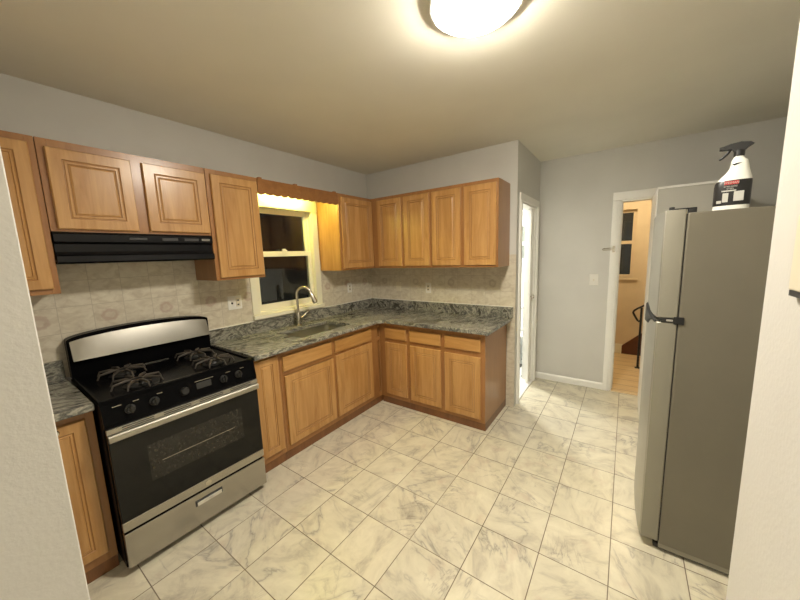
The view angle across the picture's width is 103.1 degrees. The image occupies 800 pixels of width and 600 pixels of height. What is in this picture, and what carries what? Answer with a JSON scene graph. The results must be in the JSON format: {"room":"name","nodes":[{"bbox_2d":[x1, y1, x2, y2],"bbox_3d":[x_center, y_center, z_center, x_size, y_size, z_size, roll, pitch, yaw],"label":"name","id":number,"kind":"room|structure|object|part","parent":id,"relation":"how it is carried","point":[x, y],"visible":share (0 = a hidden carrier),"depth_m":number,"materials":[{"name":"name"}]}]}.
{"room":"kitchen","nodes":[
{"label":"kitchen","id":0,"kind":"room"},
{"bbox_2d":[0,148,89,599],"bbox_3d":[-1.445,0.185,1.092,1.770,2.569,0.120,4,10,35],"label":"wall","id":1,"kind":"structure","parent":0,"point":[41,557],"depth_m":0.60,"materials":[{"name":"paint"}]},
{"bbox_2d":[0,73,367,382],"bbox_3d":[-2.012,0.087,1.921,0.120,2.569,5.517,4,10,35],"label":"wall","id":2,"kind":"structure","parent":0,"point":[27,107],"depth_m":2.14,"materials":[{"name":"grey paint"}]},
{"bbox_2d":[0,130,60,295],"bbox_3d":[-1.927,-0.401,1.561,0.381,0.760,0.230,4,10,35],"label":"upper cabinet","id":3,"kind":"object","parent":2,"relation":"attached to","point":[17,150],"visible":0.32,"depth_m":1.52,"materials":[{"name":"brown wood"}]},
{"bbox_2d":[44,360,65,381],"bbox_3d":[-2.039,0.419,1.774,0.021,0.106,0.227,4,10,35],"label":"backsplash","id":4,"kind":"structure","parent":2,"relation":"attached to","point":[54,370],"depth_m":1.83,"materials":[{"name":"stone"}]},
{"bbox_2d":[33,136,210,235],"bbox_3d":[-1.658,-0.623,1.949,0.349,0.447,0.759,4,10,35],"label":"upper cabinet","id":5,"kind":"object","parent":2,"relation":"attached to","point":[87,189],"visible":0.93,"depth_m":1.77,"materials":[{"name":"brown wood"}]},
{"bbox_3d":[-1.631,-0.576,1.705,0.019,0.396,0.331,4,10,35],"label":"door","id":6,"kind":"part","parent":5,"relation":"part of","materials":[{"name":"brown wood"}]},
{"bbox_3d":[-1.407,-0.629,2.018,0.019,0.394,0.342,4,10,35],"label":"door","id":7,"kind":"part","parent":5,"relation":"part of","materials":[{"name":"brown wood"}]},
{"bbox_2d":[50,232,214,263],"bbox_3d":[-1.643,-0.320,1.989,0.343,0.161,0.754,4,10,35],"label":"range hood","id":8,"kind":"object","parent":2,"relation":"attached to","point":[68,247],"visible":1,"depth_m":1.82,"materials":[{"name":"black metal"}]},
{"bbox_2d":[162,238,177,240],"bbox_3d":[-1.436,-0.378,1.987,0.006,0.018,0.085,4,10,35],"label":"rocker switch","id":9,"kind":"object","parent":8,"relation":"attached to","point":[163,239],"depth_m":1.98,"materials":[{"name":"grey plastic"}]},
{"bbox_2d":[184,238,198,240],"bbox_3d":[-1.367,-0.394,2.083,0.006,0.018,0.085,4,10,35],"label":"rocker switch","id":10,"kind":"object","parent":8,"relation":"attached to","point":[185,239],"depth_m":2.08,"materials":[{"name":"grey plastic"}]},
{"bbox_2d":[30,260,371,376],"bbox_3d":[-1.250,-0.122,2.870,0.008,0.825,3.052,4,10,35],"label":"wall tiles","id":11,"kind":"structure","parent":2,"relation":"attached to","point":[93,296],"depth_m":2.14,"materials":[{"name":"tile"}]},
{"bbox_2d":[227,295,241,309],"bbox_3d":[-1.386,0.023,2.671,0.016,0.115,0.118,4,10,35],"label":"outlet plate","id":12,"kind":"object","parent":11,"relation":"attached to","point":[234,302],"visible":1,"depth_m":2.67,"materials":[{"name":"white plastic"}]},
{"bbox_2d":[236,298,240,306],"bbox_3d":[-1.372,0.019,2.692,0.004,0.070,0.034,4,10,35],"label":"receptacle","id":13,"kind":"object","parent":12,"relation":"attached to","point":[238,300],"depth_m":2.69,"materials":[{"name":"beige plastic"}]},
{"bbox_2d":[347,283,351,292],"bbox_3d":[-0.598,-0.147,3.777,0.009,0.115,0.070,4,10,35],"label":"outlet plate","id":14,"kind":"object","parent":11,"relation":"attached to","point":[349,285],"visible":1,"depth_m":3.77,"materials":[{"name":"white plastic"}]},
{"bbox_2d":[194,168,264,280],"bbox_3d":[-1.324,-0.545,2.429,0.349,0.760,0.373,4,10,35],"label":"upper cabinet","id":15,"kind":"object","parent":2,"relation":"attached to","point":[232,199],"visible":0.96,"depth_m":2.31,"materials":[{"name":"brown wood"}]},
{"bbox_2d":[249,194,324,319],"bbox_3d":[-1.129,-0.421,3.086,0.165,1.098,0.800,4,10,35],"label":"window","id":16,"kind":"structure","parent":2,"relation":"in","point":[289,229],"depth_m":3.11,"materials":[{"name":"beige paint"}]},
{"bbox_3d":[-1.165,-0.645,3.074,0.004,0.354,0.570,4,10,35],"label":"pane","id":17,"kind":"part","parent":16,"relation":"part of","materials":[{"name":"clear glass"}]},
{"bbox_3d":[-1.165,-0.645,3.074,0.027,0.438,0.648,4,10,35],"label":"sash","id":18,"kind":"part","parent":16,"relation":"part of","materials":[{"name":"beige paint"}]},
{"bbox_3d":[-1.122,-0.208,3.116,0.004,0.442,0.570,4,10,35],"label":"pane","id":19,"kind":"part","parent":16,"relation":"part of","materials":[{"name":"clear glass"}]},
{"bbox_3d":[-1.122,-0.203,3.117,0.028,0.542,0.648,4,10,35],"label":"sash","id":20,"kind":"part","parent":16,"relation":"part of","materials":[{"name":"beige paint"}]},
{"bbox_3d":[-1.111,0.094,3.159,0.165,0.058,0.800,4,10,35],"label":"sill","id":21,"kind":"part","parent":16,"relation":"part of","materials":[{"name":"beige paint"}]},
{"bbox_2d":[256,177,337,204],"bbox_3d":[-0.990,-0.952,2.882,0.330,0.128,0.844,4,10,35],"label":"window valance","id":22,"kind":"object","parent":2,"relation":"attached to","point":[268,187],"visible":1,"depth_m":2.72,"materials":[{"name":"brown wood"}]},
{"bbox_2d":[316,193,373,270],"bbox_3d":[-0.489,-0.738,3.595,0.349,0.760,0.824,4,10,35],"label":"upper cabinet","id":23,"kind":"object","parent":2,"relation":"attached to","point":[345,229],"visible":0.7,"depth_m":3.30,"materials":[{"name":"brown wood"}]},
{"bbox_3d":[-0.370,-0.730,3.511,0.019,0.760,0.824,4,10,35],"label":"frame","id":24,"kind":"part","parent":23,"relation":"part of","materials":[{"name":"brown wood"}]},
{"bbox_3d":[-0.445,-0.703,3.375,0.019,0.708,0.470,4,10,35],"label":"door","id":25,"kind":"part","parent":23,"relation":"part of","materials":[{"name":"brown wood"}]},
{"bbox_2d":[0,0,799,174],"bbox_3d":[0.272,-1.300,1.781,4.420,0.060,8.300,4,10,35],"label":"ceiling","id":26,"kind":"structure","parent":0,"point":[366,87],"depth_m":1.71,"materials":[{"name":"paint"}]},
{"bbox_2d":[429,0,522,36],"bbox_3d":[0.301,-1.157,1.263,0.367,0.080,0.367,4,10,35],"label":"ceiling lamp","id":27,"kind":"object","parent":26,"relation":"attached to","point":[461,18],"visible":1,"depth_m":1.26,"materials":[{"name":"white glass"}]},
{"bbox_2d":[88,352,728,599],"bbox_3d":[0.324,1.305,2.096,4.420,0.051,8.170,4,10,35],"label":"floor","id":28,"kind":"structure","parent":0,"point":[396,502],"depth_m":1.88,"materials":[{"name":"tile"}]},
{"bbox_2d":[55,411,119,584],"bbox_3d":[-1.774,0.962,1.676,0.643,0.889,0.227,4,10,35],"label":"base cabinet","id":29,"kind":"object","parent":28,"relation":"on","point":[77,435],"visible":0.35,"depth_m":1.55,"materials":[{"name":"brown wood"}]},
{"bbox_2d":[44,360,94,421],"bbox_3d":[-1.781,0.453,1.595,0.653,0.140,0.227,4,10,35],"label":"countertop","id":30,"kind":"structure","parent":29,"relation":"on","point":[67,401],"depth_m":1.60,"materials":[{"name":"stone"}]},
{"bbox_3d":[-1.555,0.939,1.498,0.019,0.720,0.189,4,10,35],"label":"door","id":31,"kind":"part","parent":29,"relation":"part of","materials":[{"name":"brown wood"}]},
{"bbox_2d":[63,316,266,568],"bbox_3d":[-1.436,0.749,2.026,0.731,1.190,0.757,4,10,36],"label":"gas range","id":32,"kind":"object","parent":28,"relation":"on","point":[176,414],"visible":1,"depth_m":1.83,"materials":[{"name":"black metal"}]},
{"bbox_3d":[-1.648,0.430,1.887,0.124,0.024,0.124,4,10,36],"label":"burner","id":33,"kind":"part","parent":32,"relation":"part of","materials":[{"name":"black metal"}]},
{"bbox_3d":[-1.327,0.540,1.568,0.039,0.046,0.046,4,10,36],"label":"knob","id":34,"kind":"part","parent":32,"relation":"part of","materials":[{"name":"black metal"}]},
{"bbox_3d":[-1.426,0.446,1.725,0.124,0.024,0.124,4,10,36],"label":"burner","id":35,"kind":"part","parent":32,"relation":"part of","materials":[{"name":"black metal"}]},
{"bbox_3d":[-1.675,0.234,2.116,0.047,0.144,0.733,4,10,36],"label":"backguard panel","id":36,"kind":"part","parent":32,"relation":"part of","materials":[{"name":"metal"}]},
{"bbox_3d":[-1.268,0.526,1.647,0.039,0.046,0.046,4,10,36],"label":"knob","id":37,"kind":"part","parent":32,"relation":"part of","materials":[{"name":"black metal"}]},
{"bbox_2d":[73,345,252,407],"bbox_3d":[-1.437,0.429,1.973,0.621,0.029,0.765,4,10,35],"label":"cooktop","id":38,"kind":"object","parent":32,"relation":"in","point":[176,372],"depth_m":1.86,"materials":[{"name":"black metal"}]},
{"bbox_3d":[-1.185,0.511,1.801,0.034,0.117,0.755,4,10,36],"label":"control panel","id":39,"kind":"part","parent":32,"relation":"part of","materials":[{"name":"black metal"}]},
{"bbox_3d":[-1.171,0.581,1.802,0.024,0.024,0.749,4,10,36],"label":"vent trim","id":40,"kind":"part","parent":32,"relation":"part of","materials":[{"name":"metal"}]},
{"bbox_3d":[-1.157,0.614,1.797,0.027,0.038,0.745,4,10,36],"label":"oven handle","id":41,"kind":"part","parent":32,"relation":"part of","materials":[{"name":"metal"}]},
{"bbox_3d":[-1.173,0.826,1.845,0.032,0.500,0.749,4,10,36],"label":"oven door","id":42,"kind":"part","parent":32,"relation":"part of","materials":[{"name":"black glass"}]},
{"bbox_3d":[-1.192,0.508,1.764,0.024,0.047,0.048,4,10,36],"label":"knob","id":43,"kind":"part","parent":32,"relation":"part of","materials":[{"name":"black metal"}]},
{"bbox_3d":[-1.163,1.085,1.880,0.033,0.052,0.749,4,10,36],"label":"door trim","id":44,"kind":"part","parent":32,"relation":"part of","materials":[{"name":"silver metal"}]},
{"bbox_3d":[-1.419,0.379,2.198,0.124,0.024,0.124,4,10,36],"label":"burner","id":45,"kind":"part","parent":32,"relation":"part of","materials":[{"name":"black metal"}]},
{"bbox_3d":[-1.159,1.217,1.899,0.034,0.191,0.749,4,10,36],"label":"drawer","id":46,"kind":"part","parent":32,"relation":"part of","materials":[{"name":"silver metal"}]},
{"bbox_3d":[-1.133,1.175,1.894,0.010,0.023,0.136,4,10,36],"label":"handle","id":47,"kind":"part","parent":32,"relation":"part of","materials":[{"name":"silver metal"}]},
{"bbox_3d":[-1.197,0.394,2.036,0.124,0.024,0.124,4,10,36],"label":"burner","id":48,"kind":"part","parent":32,"relation":"part of","materials":[{"name":"black metal"}]},
{"bbox_3d":[-1.062,0.480,1.927,0.039,0.046,0.046,4,10,36],"label":"knob","id":49,"kind":"part","parent":32,"relation":"part of","materials":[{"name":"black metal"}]},
{"bbox_3d":[-1.010,0.468,1.998,0.039,0.046,0.046,4,10,36],"label":"knob","id":50,"kind":"part","parent":32,"relation":"part of","materials":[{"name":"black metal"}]},
{"bbox_2d":[253,354,286,472],"bbox_3d":[-1.194,0.824,2.513,0.611,0.889,0.226,4,10,35],"label":"base cabinet","id":51,"kind":"object","parent":28,"relation":"on","point":[270,400],"visible":0.48,"depth_m":2.34,"materials":[{"name":"brown wood"}]},
{"bbox_2d":[279,324,382,459],"bbox_3d":[-0.613,0.689,3.325,0.611,0.889,1.785,4,10,35],"label":"base cabinet","id":52,"kind":"object","parent":28,"relation":"on","point":[326,384],"visible":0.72,"depth_m":2.79,"materials":[{"name":"brown wood"}]},
{"bbox_3d":[-0.746,0.455,2.600,0.019,0.120,0.490,4,10,35],"label":"drawer","id":53,"kind":"part","parent":52,"relation":"part of","materials":[{"name":"brown wood"}]},
{"bbox_3d":[-0.728,0.830,2.660,0.019,0.565,0.496,4,10,35],"label":"door","id":54,"kind":"part","parent":52,"relation":"part of","materials":[{"name":"brown wood"}]},
{"bbox_3d":[-0.437,0.386,3.031,0.019,0.116,0.493,4,10,35],"label":"drawer","id":55,"kind":"part","parent":52,"relation":"part of","materials":[{"name":"brown wood"}]},
{"bbox_3d":[-0.425,0.753,3.083,0.019,0.578,0.493,4,10,35],"label":"door","id":56,"kind":"part","parent":52,"relation":"part of","materials":[{"name":"brown wood"}]},
{"bbox_2d":[209,298,512,360],"bbox_3d":[-0.206,0.224,2.814,1.798,0.145,2.013,4,10,35],"label":"countertop","id":57,"kind":"structure","parent":52,"relation":"on","point":[264,338],"depth_m":3.08,"materials":[{"name":"stone"}]},
{"bbox_2d":[295,286,316,325],"bbox_3d":[-0.909,0.053,3.088,0.223,0.385,0.100,-2,8,-3],"label":"kitchen faucet","id":58,"kind":"object","parent":57,"relation":"on","point":[313,298],"visible":1,"depth_m":3.05,"materials":[{"name":"silver metal"}]},
{"bbox_2d":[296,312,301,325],"bbox_3d":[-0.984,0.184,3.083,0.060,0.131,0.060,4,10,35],"label":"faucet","id":59,"kind":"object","parent":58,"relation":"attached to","point":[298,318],"depth_m":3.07,"materials":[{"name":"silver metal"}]},
{"bbox_2d":[284,324,342,337],"bbox_3d":[-0.782,0.378,2.970,0.384,0.164,0.614,4,10,35],"label":"sink","id":60,"kind":"object","parent":57,"relation":"in","point":[325,327],"visible":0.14,"depth_m":3.16,"materials":[{"name":"metal"}]},
{"bbox_2d":[379,323,410,408],"bbox_3d":[0.107,0.636,3.528,0.359,0.889,0.611,4,10,35],"label":"base cabinet","id":61,"kind":"object","parent":28,"relation":"on","point":[393,338],"visible":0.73,"depth_m":3.27,"materials":[{"name":"brown wood"}]},
{"bbox_3d":[-0.050,0.345,3.225,0.264,0.116,0.019,4,10,35],"label":"drawer","id":62,"kind":"part","parent":61,"relation":"part of","materials":[{"name":"brown wood"}]},
{"bbox_3d":[-0.037,0.719,3.278,0.264,0.560,0.019,4,10,35],"label":"door","id":63,"kind":"part","parent":61,"relation":"part of","materials":[{"name":"brown wood"}]},
{"bbox_2d":[408,324,506,430],"bbox_3d":[0.577,0.666,3.197,0.788,0.889,0.611,4,10,35],"label":"base cabinet","id":64,"kind":"object","parent":28,"relation":"on","point":[457,377],"visible":0.91,"depth_m":2.93,"materials":[{"name":"brown wood"}]},
{"bbox_3d":[0.233,0.363,3.025,0.340,0.116,0.019,4,10,35],"label":"drawer","id":65,"kind":"part","parent":64,"relation":"part of","materials":[{"name":"brown wood"}]},
{"bbox_3d":[0.246,0.739,3.079,0.340,0.564,0.019,4,10,35],"label":"door","id":66,"kind":"part","parent":64,"relation":"part of","materials":[{"name":"brown wood"}]},
{"bbox_3d":[0.547,0.384,2.804,0.344,0.116,0.019,4,10,35],"label":"drawer","id":67,"kind":"part","parent":64,"relation":"part of","materials":[{"name":"brown wood"}]},
{"bbox_3d":[0.560,0.766,2.858,0.344,0.564,0.019,4,10,35],"label":"door","id":68,"kind":"part","parent":64,"relation":"part of","materials":[{"name":"brown wood"}]},
{"bbox_2d":[520,305,522,347],"bbox_3d":[1.654,0.490,4.619,0.400,0.765,0.582,4,10,35],"label":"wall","id":69,"kind":"structure","parent":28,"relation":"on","point":[521,333],"depth_m":4.62,"materials":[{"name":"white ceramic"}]},
{"bbox_3d":[1.763,0.260,4.752,0.400,0.355,0.180,4,10,35],"label":"tank","id":70,"kind":"part","parent":69,"relation":"part of","materials":[{"name":"white ceramic"}]},
{"bbox_2d":[621,333,641,355],"bbox_3d":[3.602,0.299,4.123,1.150,1.150,0.608,4,10,35],"label":"staircase","id":71,"kind":"structure","parent":28,"relation":"on","point":[630,347],"depth_m":4.67,"materials":[{"name":"brown wood"}]},
{"bbox_2d":[632,305,643,368],"bbox_3d":[3.242,0.323,3.976,0.563,1.169,0.040,4,10,35],"label":"stair railing","id":72,"kind":"object","parent":28,"relation":"on","point":[640,307],"visible":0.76,"depth_m":4.09,"materials":[{"name":"black metal"}]},
{"bbox_3d":[3.232,0.022,3.933,0.563,0.560,0.024,4,10,35],"label":"handrail","id":73,"kind":"part","parent":72,"relation":"part of","materials":[{"name":"black metal"}]},
{"bbox_2d":[637,180,718,413],"bbox_3d":[2.462,0.079,2.800,0.464,2.034,0.699,4,10,35],"label":"door","id":74,"kind":"structure","parent":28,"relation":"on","point":[699,195],"depth_m":2.48,"materials":[{"name":"grey paint"}]},
{"bbox_3d":[2.266,0.097,2.521,0.452,1.930,0.018,4,10,35],"label":"door","id":75,"kind":"part","parent":74,"relation":"part of","materials":[{"name":"grey paint"}]},
{"bbox_2d":[634,206,775,574],"bbox_3d":[1.719,0.414,1.643,0.746,1.746,0.671,4,10,35],"label":"refrigerator","id":76,"kind":"object","parent":28,"relation":"on","point":[709,269],"visible":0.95,"depth_m":1.47,"materials":[{"name":"grey metal"}]},
{"bbox_3d":[1.470,0.633,1.862,0.093,1.157,0.665,4,10,35],"label":"fridge door","id":77,"kind":"part","parent":76,"relation":"part of","materials":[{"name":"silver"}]},
{"bbox_3d":[1.441,-0.206,1.743,0.093,0.499,0.665,4,10,35],"label":"freezer door","id":78,"kind":"part","parent":76,"relation":"part of","materials":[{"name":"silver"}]},
{"bbox_2d":[712,141,754,210],"bbox_3d":[1.438,-0.530,1.369,0.071,0.280,0.116,-10,11,-44],"label":"spray bottle","id":79,"kind":"object","parent":76,"relation":"on","point":[733,190],"visible":0.98,"depth_m":1.35,"materials":[{"name":"white plastic"}]},
{"bbox_3d":[1.413,-0.630,1.380,0.012,0.044,0.039,-10,11,-44],"label":"trigger lever","id":80,"kind":"part","parent":79,"relation":"part of","materials":[{"name":"black plastic"}]},
{"bbox_2d":[716,190,743,203],"bbox_3d":[1.415,-0.441,1.362,0.003,0.046,0.081,-10,11,-44],"label":"label","id":81,"kind":"object","parent":79,"relation":"attached to","point":[722,196],"depth_m":1.36,"materials":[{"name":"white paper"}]},
{"bbox_2d":[366,140,521,405],"bbox_3d":[0.358,-0.241,3.667,1.943,2.569,0.120,4,10,35],"label":"wall","id":82,"kind":"structure","parent":0,"point":[503,161],"depth_m":3.19,"materials":[{"name":"grey paint"}]},
{"bbox_2d":[371,189,431,267],"bbox_3d":[0.085,-0.741,3.478,0.757,0.760,0.349,4,10,35],"label":"upper cabinet","id":83,"kind":"object","parent":82,"relation":"attached to","point":[401,223],"visible":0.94,"depth_m":3.31,"materials":[{"name":"brown wood"}]},
{"bbox_3d":[-0.115,-0.720,3.420,0.318,0.708,0.019,4,10,35],"label":"door","id":84,"kind":"part","parent":83,"relation":"part of","materials":[{"name":"brown wood"}]},
{"bbox_3d":[0.166,-0.702,3.222,0.300,0.708,0.019,4,10,35],"label":"door","id":85,"kind":"part","parent":83,"relation":"part of","materials":[{"name":"brown wood"}]},
{"bbox_2d":[371,254,515,406],"bbox_3d":[0.391,0.280,3.650,1.815,1.540,0.008,4,10,35],"label":"wall tiles","id":86,"kind":"structure","parent":82,"relation":"attached to","point":[496,286],"depth_m":3.38,"materials":[{"name":"tile"}]},
{"bbox_2d":[396,282,400,290],"bbox_3d":[-0.018,-0.165,3.861,0.070,0.115,0.006,4,10,35],"label":"outlet plate","id":87,"kind":"object","parent":86,"relation":"attached to","point":[398,284],"visible":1,"depth_m":3.86,"materials":[{"name":"beige plastic"}]},
{"bbox_2d":[426,283,430,292],"bbox_3d":[0.322,-0.138,3.619,0.070,0.115,0.009,4,10,35],"label":"outlet plate","id":88,"kind":"object","parent":86,"relation":"attached to","point":[428,285],"visible":1,"depth_m":3.62,"materials":[{"name":"white plastic"}]},
{"bbox_2d":[430,177,509,267],"bbox_3d":[0.668,-0.703,3.067,0.670,0.760,0.349,4,10,35],"label":"upper cabinet","id":89,"kind":"object","parent":82,"relation":"attached to","point":[470,222],"visible":1,"depth_m":2.90,"materials":[{"name":"brown wood"}]},
{"bbox_3d":[0.438,-0.684,3.030,0.302,0.708,0.019,4,10,35],"label":"door","id":90,"kind":"part","parent":89,"relation":"part of","materials":[{"name":"brown wood"}]},
{"bbox_3d":[0.712,-0.666,2.837,0.299,0.708,0.019,4,10,35],"label":"door","id":91,"kind":"part","parent":89,"relation":"part of","materials":[{"name":"brown wood"}]},
{"bbox_2d":[520,210,524,353],"bbox_3d":[1.550,-0.469,4.988,1.303,2.569,0.120,4,10,35],"label":"wall","id":92,"kind":"structure","parent":0,"point":[522,282],"depth_m":4.75,"materials":[{"name":"white paint"}]},
{"bbox_2d":[522,221,524,262],"bbox_3d":[1.773,-0.847,4.672,0.550,0.590,0.030,4,10,35],"label":"window","id":93,"kind":"structure","parent":92,"relation":"in","point":[523,231],"depth_m":4.64,"materials":[{"name":"white paint"}]},
{"bbox_2d":[521,144,540,372],"bbox_3d":[1.369,-0.255,3.515,0.120,2.569,0.805,4,10,35],"label":"wall","id":94,"kind":"structure","parent":0,"point":[530,165],"depth_m":3.30,"materials":[{"name":"grey paint"}]},
{"bbox_2d":[519,379,531,398],"bbox_3d":[1.375,1.019,3.645,0.135,0.012,0.609,4,10,35],"label":"trim","id":95,"kind":"structure","parent":94,"relation":"attached to","point":[523,385],"depth_m":3.69,"materials":[{"name":"white paint"}]},
{"bbox_2d":[516,192,539,403],"bbox_3d":[1.350,-0.024,3.490,0.142,2.120,0.775,4,10,35],"label":"trim","id":96,"kind":"structure","parent":94,"relation":"attached to","point":[532,203],"depth_m":3.65,"materials":[{"name":"white paint"}]},
{"bbox_2d":[525,208,533,382],"bbox_3d":[1.520,-0.019,3.669,0.074,2.010,0.120,4,10,35],"label":"door","id":97,"kind":"structure","parent":94,"relation":"in","point":[530,296],"depth_m":3.64,"materials":[{"name":"white paint"}]},
{"bbox_2d":[615,200,651,343],"bbox_3d":[3.526,-0.467,4.491,2.100,2.569,0.100,4,10,35],"label":"wall","id":98,"kind":"structure","parent":0,"point":[631,293],"depth_m":4.58,"materials":[{"name":"beige paint"}]},
{"bbox_2d":[614,343,622,352],"bbox_3d":[3.045,0.710,4.961,0.700,0.140,0.014,4,10,35],"label":"baseboard","id":99,"kind":"structure","parent":98,"relation":"attached to","point":[618,347],"depth_m":4.78,"materials":[{"name":"beige paint"}]},
{"bbox_2d":[619,206,639,279],"bbox_3d":[3.180,-0.814,4.663,0.540,1.031,0.130,4,10,35],"label":"window","id":100,"kind":"structure","parent":98,"relation":"in","point":[630,214],"depth_m":4.59,"materials":[{"name":"beige paint"}]},
{"bbox_3d":[3.210,-0.600,4.686,0.319,0.444,0.004,4,10,35],"label":"pane","id":101,"kind":"part","parent":100,"relation":"part of","materials":[{"name":"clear glass"}]},
{"bbox_3d":[3.210,-0.596,4.687,0.395,0.530,0.025,4,10,35],"label":"sash","id":102,"kind":"part","parent":100,"relation":"part of","materials":[{"name":"beige paint"}]},
{"bbox_3d":[3.211,-1.062,4.646,0.319,0.399,0.004,4,10,35],"label":"pane","id":103,"kind":"part","parent":100,"relation":"part of","materials":[{"name":"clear glass"}]},
{"bbox_3d":[3.212,-1.057,4.647,0.395,0.485,0.025,4,10,35],"label":"sash","id":104,"kind":"part","parent":100,"relation":"part of","materials":[{"name":"beige paint"}]},
{"bbox_2d":[535,117,786,382],"bbox_3d":[2.458,-0.263,3.307,2.137,2.569,0.120,4,10,35],"label":"wall","id":105,"kind":"structure","parent":0,"point":[576,192],"depth_m":3.45,"materials":[{"name":"grey paint"}]},
{"bbox_2d":[535,371,601,389],"bbox_3d":[1.979,0.949,3.768,0.712,0.075,0.014,4,10,35],"label":"baseboard","id":106,"kind":"structure","parent":105,"relation":"attached to","point":[592,384],"depth_m":3.75,"materials":[{"name":"white paint"}]},
{"bbox_2d":[589,274,598,284],"bbox_3d":[2.118,-0.222,3.473,0.085,0.125,0.016,4,10,35],"label":"light switch","id":107,"kind":"object","parent":105,"relation":"attached to","point":[593,278],"visible":1,"depth_m":3.47,"materials":[{"name":"white plastic"}]},
{"bbox_2d":[602,246,614,251],"bbox_3d":[2.191,-0.533,3.339,0.114,0.064,0.018,4,10,35],"label":"guard","id":108,"kind":"object","parent":105,"relation":"attached to","point":[613,247],"visible":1,"depth_m":3.32,"materials":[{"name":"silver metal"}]},
{"bbox_2d":[611,386,637,395],"bbox_3d":[2.653,1.013,3.373,0.688,0.012,0.130,4,10,35],"label":"trim","id":109,"kind":"structure","parent":105,"relation":"attached to","point":[614,389],"depth_m":3.49,"materials":[{"name":"brown wood"}]},
{"bbox_2d":[602,188,656,390],"bbox_3d":[2.613,-0.034,3.220,0.850,2.130,0.143,4,10,35],"label":"trim","id":110,"kind":"structure","parent":105,"relation":"attached to","point":[619,198],"depth_m":3.36,"materials":[{"name":"white paint"}]},
{"bbox_2d":[726,22,799,599],"bbox_3d":[0.074,0.419,-0.938,0.830,2.569,3.230,4,10,35],"label":"wall","id":111,"kind":"structure","parent":0,"point":[765,557],"depth_m":0.51,"materials":[{"name":"paint"}]},
{"bbox_2d":[788,215,799,298],"bbox_3d":[0.537,-0.055,0.403,0.009,0.118,0.152,4,10,35],"label":"door chime","id":112,"kind":"object","parent":111,"relation":"attached to","point":[794,283],"visible":1,"depth_m":0.46,"materials":[{"name":"beige plastic"}]}
]}

